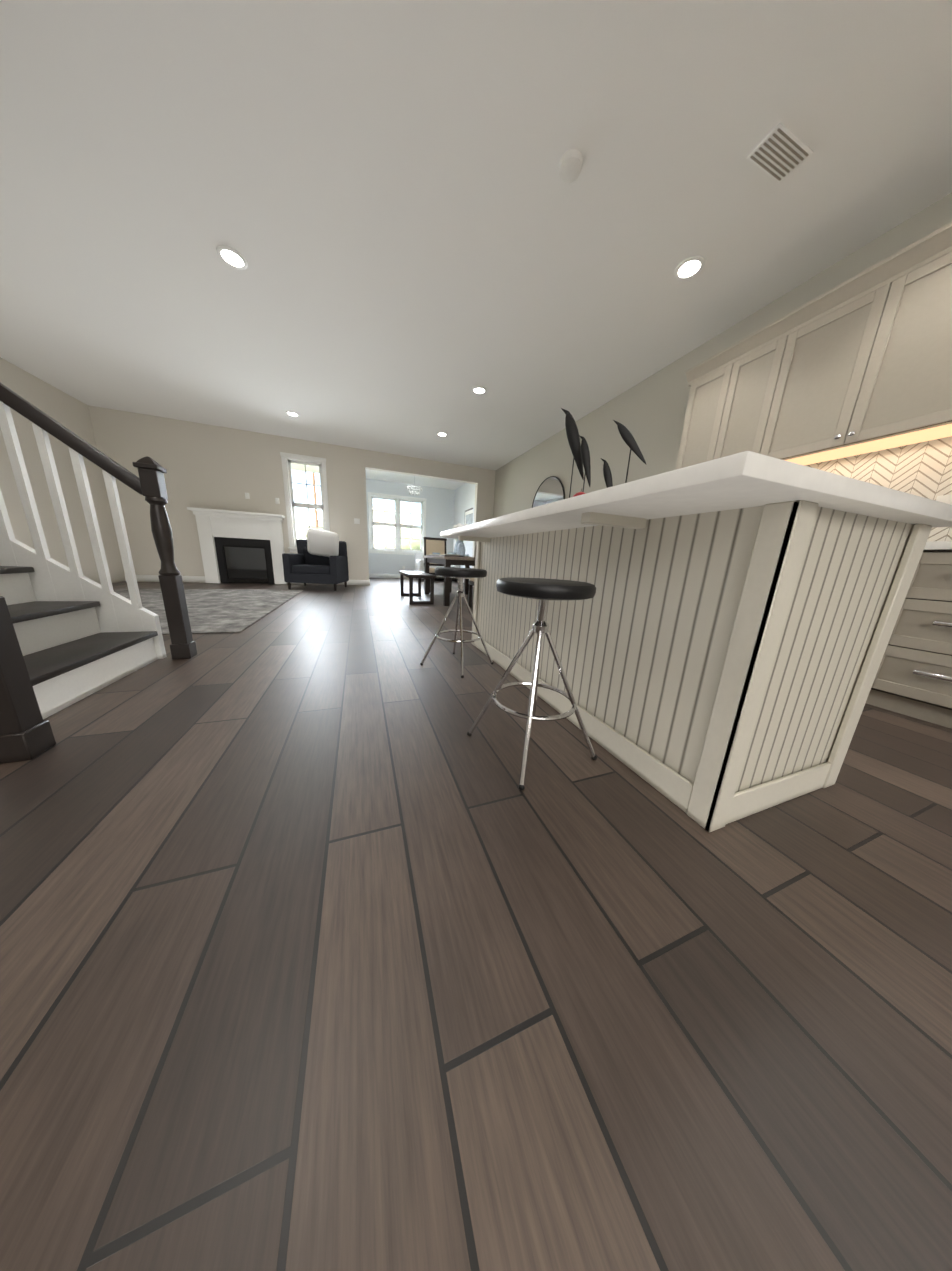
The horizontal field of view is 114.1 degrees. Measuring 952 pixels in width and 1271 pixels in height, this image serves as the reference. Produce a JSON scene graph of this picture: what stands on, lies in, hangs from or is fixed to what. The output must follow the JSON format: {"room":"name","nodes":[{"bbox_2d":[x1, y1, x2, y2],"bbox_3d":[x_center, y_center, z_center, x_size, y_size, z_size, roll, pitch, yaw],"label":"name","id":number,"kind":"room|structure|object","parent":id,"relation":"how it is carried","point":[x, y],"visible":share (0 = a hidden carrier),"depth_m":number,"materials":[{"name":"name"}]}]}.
{"room":"open-plan kitchen","nodes":[
{"label":"open-plan kitchen","id":0,"kind":"room"},
{"bbox_2d":[0,578,951,1270],"bbox_3d":[-1.632,-0.059,3.170,7.850,0.100,14.900,-2,15,-20],"label":"floor","id":1,"kind":"structure","parent":0,"point":[334,936],"depth_m":0.54,"materials":[{"name":"brown wood"}]},
{"bbox_2d":[0,382,196,763],"bbox_3d":[-3.111,-0.897,0.738,3.149,2.541,1.216,-2,15,-20],"label":"staircase","id":2,"kind":"structure","parent":1,"relation":"on","point":[71,634],"depth_m":1.68,"materials":[{"name":"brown wood"}]},
{"bbox_2d":[114,588,302,634],"bbox_3d":[-3.872,-0.396,3.854,2.550,0.012,3.450,-2,15,-20],"label":"area rug","id":3,"kind":"object","parent":1,"relation":"on","point":[225,610],"visible":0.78,"depth_m":3.87,"materials":[{"name":"grey fabric"}]},
{"bbox_2d":[187,507,286,584],"bbox_3d":[-4.781,-1.782,6.346,1.560,1.430,0.230,-2,15,-20],"label":"fireplace mantel","id":4,"kind":"object","parent":1,"relation":"on","point":[240,547],"visible":1,"depth_m":6.36,"materials":[{"name":"wood"}]},
{"bbox_2d":[282,528,348,590],"bbox_3d":[-3.221,-1.559,6.287,0.960,1.174,0.932,1,14,-9],"label":"armchair","id":5,"kind":"object","parent":1,"relation":"on","point":[320,557],"visible":1,"depth_m":6.15,"materials":[{"name":"black fabric"}]},
{"bbox_2d":[399,571,435,604],"bbox_3d":[-1.040,-0.850,5.335,0.420,0.460,1.300,-2,15,-20],"label":"bench","id":6,"kind":"object","parent":1,"relation":"on","point":[411,575],"visible":1,"depth_m":4.88,"materials":[{"name":"brown wood"}]},
{"bbox_2d":[423,537,451,592],"bbox_3d":[-0.846,-1.555,6.781,0.520,1.159,0.587,-2,15,-20],"label":"dining chair","id":7,"kind":"object","parent":1,"relation":"on","point":[434,545],"visible":0.42,"depth_m":6.87,"materials":[{"name":"brown wood"}]},
{"bbox_2d":[415,553,459,581],"bbox_3d":[-1.292,-2.259,10.190,1.320,0.860,0.860,-2,15,-20],"label":"sofa","id":8,"kind":"object","parent":1,"relation":"on","point":[419,562],"visible":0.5,"depth_m":9.96,"materials":[{"name":"fabric"}]},
{"bbox_2d":[423,555,474,605],"bbox_3d":[-0.319,-1.038,5.615,0.980,0.760,1.700,-2,15,-20],"label":"dining table","id":9,"kind":"object","parent":1,"relation":"on","point":[449,561],"visible":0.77,"depth_m":4.81,"materials":[{"name":"brown wood"}]},
{"bbox_2d":[437,552,466,556],"bbox_3d":[-0.382,-1.293,4.918,0.348,0.059,0.348,-4,15,-26],"label":"place setting","id":10,"kind":"object","parent":9,"relation":"on","point":[447,554],"depth_m":4.85,"materials":[{"name":"white ceramic"}]},
{"bbox_2d":[453,523,467,556],"bbox_3d":[-0.249,-1.683,5.453,0.368,0.574,0.737,-2,15,-20],"label":"flowers","id":11,"kind":"object","parent":9,"relation":"on","point":[459,548],"visible":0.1,"depth_m":5.22,"materials":[{"name":"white plant"}]},
{"bbox_2d":[420,567,493,677],"bbox_3d":[-0.114,-0.115,2.102,0.374,0.668,0.374,12,16,33],"label":"bar stool","id":12,"kind":"object","parent":1,"relation":"on","point":[460,574],"visible":1,"depth_m":2.02,"materials":[{"name":"silver metal"}]},
{"bbox_2d":[468,578,473,607],"bbox_3d":[0.218,-0.937,4.476,0.520,1.159,0.587,-1,14,-14],"label":"dining chair","id":13,"kind":"object","parent":1,"relation":"on","point":[471,583],"visible":0.08,"depth_m":4.72,"materials":[{"name":"brown wood"}]},
{"bbox_2d":[467,577,596,790],"bbox_3d":[0.229,0.129,1.173,0.374,0.668,0.374,-5,16,-30],"label":"bar stool","id":14,"kind":"object","parent":1,"relation":"on","point":[543,591],"visible":1,"depth_m":1.07,"materials":[{"name":"silver metal"}]},
{"bbox_2d":[452,487,935,831],"bbox_3d":[0.538,-0.119,1.781,0.900,0.884,2.050,-2,15,-20],"label":"kitchen island","id":15,"kind":"object","parent":1,"relation":"on","point":[721,638],"depth_m":0.94,"materials":[{"name":"white wood"}]},
{"bbox_2d":[440,451,951,537],"bbox_3d":[0.557,-0.568,1.673,1.016,0.040,2.156,-2,15,-20],"label":"island countertop","id":16,"kind":"structure","parent":15,"relation":"on","point":[762,472],"depth_m":0.66,"materials":[{"name":"white stone"}]},
{"bbox_2d":[561,408,583,497],"bbox_3d":[0.700,-1.206,2.325,0.219,0.898,0.098,6,14,14],"label":"bird sculpture","id":17,"kind":"object","parent":16,"relation":"on","point":[572,434],"visible":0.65,"depth_m":2.26,"materials":[{"name":"black metal"}]},
{"bbox_2d":[573,489,585,496],"bbox_3d":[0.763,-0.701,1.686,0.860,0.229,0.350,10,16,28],"label":"fruit bowl","id":18,"kind":"object","parent":16,"relation":"on","point":[578,493],"visible":0.06,"depth_m":1.75,"materials":[{"name":"brown wood"}]},
{"bbox_2d":[579,435,590,491],"bbox_3d":[0.760,-1.067,2.225,0.128,0.681,0.098,6,14,14],"label":"bird sculpture","id":19,"kind":"object","parent":16,"relation":"on","point":[585,453],"visible":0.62,"depth_m":2.17,"materials":[{"name":"black metal"}]},
{"bbox_2d":[601,458,612,487],"bbox_3d":[0.869,-0.927,2.081,0.123,0.489,0.098,6,14,14],"label":"bird sculpture","id":20,"kind":"object","parent":16,"relation":"on","point":[607,474],"visible":0.42,"depth_m":2.04,"materials":[{"name":"black metal"}]},
{"bbox_2d":[613,420,645,482],"bbox_3d":[0.925,-0.975,1.925,0.226,0.661,0.098,6,14,14],"label":"bird sculpture","id":21,"kind":"object","parent":16,"relation":"on","point":[628,437],"visible":0.65,"depth_m":1.87,"materials":[{"name":"black metal"}]},
{"bbox_2d":[866,549,951,728],"bbox_3d":[2.632,0.014,1.660,0.602,0.885,0.560,-2,15,-20],"label":"base cabinet","id":22,"kind":"object","parent":1,"relation":"on","point":[913,677],"depth_m":1.62,"materials":[{"name":"paint"}]},
{"bbox_2d":[924,541,951,548],"bbox_3d":[2.239,-0.714,2.605,0.627,0.040,2.905,-2,15,-20],"label":"countertop","id":23,"kind":"structure","parent":22,"relation":"on","point":[930,544],"depth_m":1.54,"materials":[{"name":"white stone"}]},
{"bbox_2d":[0,193,951,583],"bbox_3d":[-1.559,-1.539,2.807,7.850,2.950,14.900,-2,15,-20],"label":"wall","id":24,"kind":"structure","parent":0,"point":[214,467],"depth_m":5.61,"materials":[{"name":"paint"}]},
{"bbox_2d":[124,575,369,584],"bbox_3d":[-4.637,-1.187,6.681,4.436,0.130,0.020,-2,15,-20],"label":"baseboard","id":25,"kind":"structure","parent":24,"relation":"attached to","point":[155,578],"depth_m":6.28,"materials":[{"name":"white wood"}]},
{"bbox_2d":[280,452,329,552],"bbox_3d":[-3.645,-2.799,6.695,0.860,1.965,0.200,-2,15,-20],"label":"window","id":26,"kind":"structure","parent":24,"relation":"in","point":[288,460],"depth_m":6.61,"materials":[{"name":"white wood"}]},
{"bbox_2d":[354,518,359,523],"bbox_3d":[-2.713,-2.607,7.037,0.120,0.115,0.011,-2,15,-20],"label":"switch plate","id":27,"kind":"object","parent":24,"relation":"attached to","point":[356,521],"depth_m":7.04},
{"bbox_2d":[368,492,425,554],"bbox_3d":[-2.526,-3.556,10.007,1.830,1.805,0.200,-2,15,-20],"label":"window","id":28,"kind":"structure","parent":24,"relation":"in","point":[397,524],"depth_m":9.99,"materials":[{"name":"white wood"}]},
{"bbox_2d":[369,573,443,578],"bbox_3d":[-2.293,-1.994,10.444,3.100,0.130,0.016,-2,15,-20],"label":"baseboard","id":29,"kind":"structure","parent":24,"relation":"attached to","point":[371,575],"depth_m":10.21,"materials":[{"name":"white wood"}]},
{"bbox_2d":[464,508,472,524],"bbox_3d":[-0.178,-3.247,8.998,0.035,0.850,1.000,-2,15,-20],"label":"framed art","id":30,"kind":"object","parent":24,"relation":"attached to","point":[468,518],"visible":0.25,"depth_m":9.02,"materials":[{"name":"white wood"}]},
{"bbox_2d":[532,476,564,507],"bbox_3d":[1.318,-2.367,5.777,0.029,1.100,1.100,-2,15,-20],"label":"round mirror","id":31,"kind":"object","parent":24,"relation":"attached to","point":[550,489],"visible":0.48,"depth_m":5.65,"materials":[{"name":"black mirror"}]},
{"bbox_2d":[676,318,787,468],"bbox_3d":[2.306,-1.863,2.731,0.328,1.105,0.791,-2,15,-20],"label":"upper cabinet","id":32,"kind":"object","parent":24,"relation":"attached to","point":[727,406],"depth_m":2.62,"materials":[{"name":"paint"}]},
{"bbox_2d":[756,226,951,464],"bbox_3d":[2.592,-1.732,1.972,0.328,0.970,0.970,-2,15,-20],"label":"upper cabinet","id":33,"kind":"object","parent":24,"relation":"attached to","point":[860,363],"depth_m":1.92,"materials":[{"name":"paint"}]},
{"bbox_2d":[804,436,951,541],"bbox_3d":[3.045,-0.714,1.316,0.011,0.645,4.460,-2,15,-20],"label":"tile backsplash","id":34,"kind":"structure","parent":24,"relation":"attached to","point":[922,469],"depth_m":1.98,"materials":[{"name":"white tile"}]},
{"bbox_2d":[936,495,951,504],"bbox_3d":[2.825,-0.787,1.864,0.012,0.115,0.075,-2,15,-20],"label":"switch plate","id":35,"kind":"object","parent":24,"relation":"attached to","point":[946,499],"depth_m":1.86,"materials":[{"name":"white plastic"}]},
{"bbox_2d":[944,414,951,437],"bbox_3d":[2.830,-1.482,1.313,0.357,1.120,0.631,-2,15,-20],"label":"upper cabinet","id":36,"kind":"object","parent":24,"relation":"attached to","point":[947,429],"depth_m":1.73,"materials":[{"name":"paint"}]},
{"bbox_2d":[0,0,951,489],"bbox_3d":[-1.486,-3.018,2.444,7.850,0.100,14.900,-2,15,-20],"label":"ceiling","id":37,"kind":"structure","parent":0,"point":[400,216],"depth_m":1.93,"materials":[{"name":"paint"}]},
{"bbox_2d":[216,245,247,269],"bbox_3d":[-1.926,-2.981,2.441,0.195,0.012,0.195,11,16,29],"label":"recessed light","id":38,"kind":"object","parent":37,"relation":"in","point":[229,255],"depth_m":2.43,"materials":[{"name":"white plastic"}]},
{"bbox_2d":[286,411,298,416],"bbox_3d":[-3.073,-3.708,5.174,0.195,0.012,0.195,11,16,29],"label":"recessed light","id":39,"kind":"object","parent":37,"relation":"in","point":[290,413],"depth_m":5.16,"materials":[{"name":"white plastic"}]},
{"bbox_2d":[407,476,421,495],"bbox_3d":[-1.721,-4.224,8.649,0.436,0.535,0.436,-2,15,-20],"label":"chandelier","id":40,"kind":"object","parent":37,"relation":"hanging from","point":[411,492],"visible":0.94,"depth_m":8.64,"materials":[{"name":"white glass"}]},
{"bbox_2d":[437,432,446,436],"bbox_3d":[-0.627,-3.720,5.715,0.195,0.012,0.195,-5,16,-29],"label":"recessed light","id":41,"kind":"object","parent":37,"relation":"in","point":[442,434],"depth_m":5.72,"materials":[{"name":"white plastic"}]},
{"bbox_2d":[472,386,486,394],"bbox_3d":[0.045,-3.309,4.173,0.195,0.012,0.195,-5,16,-29],"label":"recessed light","id":42,"kind":"object","parent":37,"relation":"in","point":[479,390],"depth_m":4.17,"materials":[{"name":"white plastic"}]},
{"bbox_2d":[559,149,582,182],"bbox_3d":[0.542,-2.684,1.772,0.131,0.035,0.131,-4,15,-26],"label":"ceiling detector","id":43,"kind":"object","parent":37,"relation":"attached to","point":[570,165],"depth_m":1.75,"materials":[{"name":"plastic"}]},
{"bbox_2d":[674,255,704,279],"bbox_3d":[1.618,-2.783,2.343,0.195,0.012,0.195,11,16,29],"label":"recessed light","id":44,"kind":"object","parent":37,"relation":"in","point":[689,267],"depth_m":2.34,"materials":[{"name":"white plastic"}]},
{"bbox_2d":[747,122,812,182],"bbox_3d":[1.655,-2.620,1.684,0.300,0.011,0.150,-2,15,-20],"label":"air vent","id":45,"kind":"object","parent":37,"relation":"attached to","point":[779,152],"depth_m":1.68,"materials":[{"name":"plastic"}]},
{"label":"outside","id":46,"kind":"structure","parent":0,"visible":0},
{"bbox_3d":[-16.335,-9.501,40.817,80.000,0.100,67.600,-2,15,-20],"label":"lawn","id":47,"kind":"structure","parent":46,"visible":0},
{"bbox_2d":[312,473,318,528],"bbox_3d":[-12.586,-9.950,24.272,2.000,9.000,0.200,-2,15,-20],"label":"utility pole","id":48,"kind":"object","parent":47,"relation":"on","point":[315,498],"depth_m":24.02,"materials":[{"name":"brown wood"}]},
{"bbox_2d":[305,520,420,549],"bbox_3d":[-16.373,-12.153,37.698,31.921,6.525,19.698,-2,15,-20],"label":"trees","id":49,"kind":"object","parent":47,"relation":"on","point":[414,544],"visible":0.04,"depth_m":34.32,"materials":[{"name":"green plant"}]},
{"bbox_2d":[373,503,412,547],"bbox_3d":[-16.551,-17.195,52.810,11.300,9.100,8.400,-2,15,-20],"label":"neighbouring house","id":50,"kind":"structure","parent":47,"relation":"on","point":[378,516],"depth_m":49.05,"materials":[{"name":"white"}]}
]}

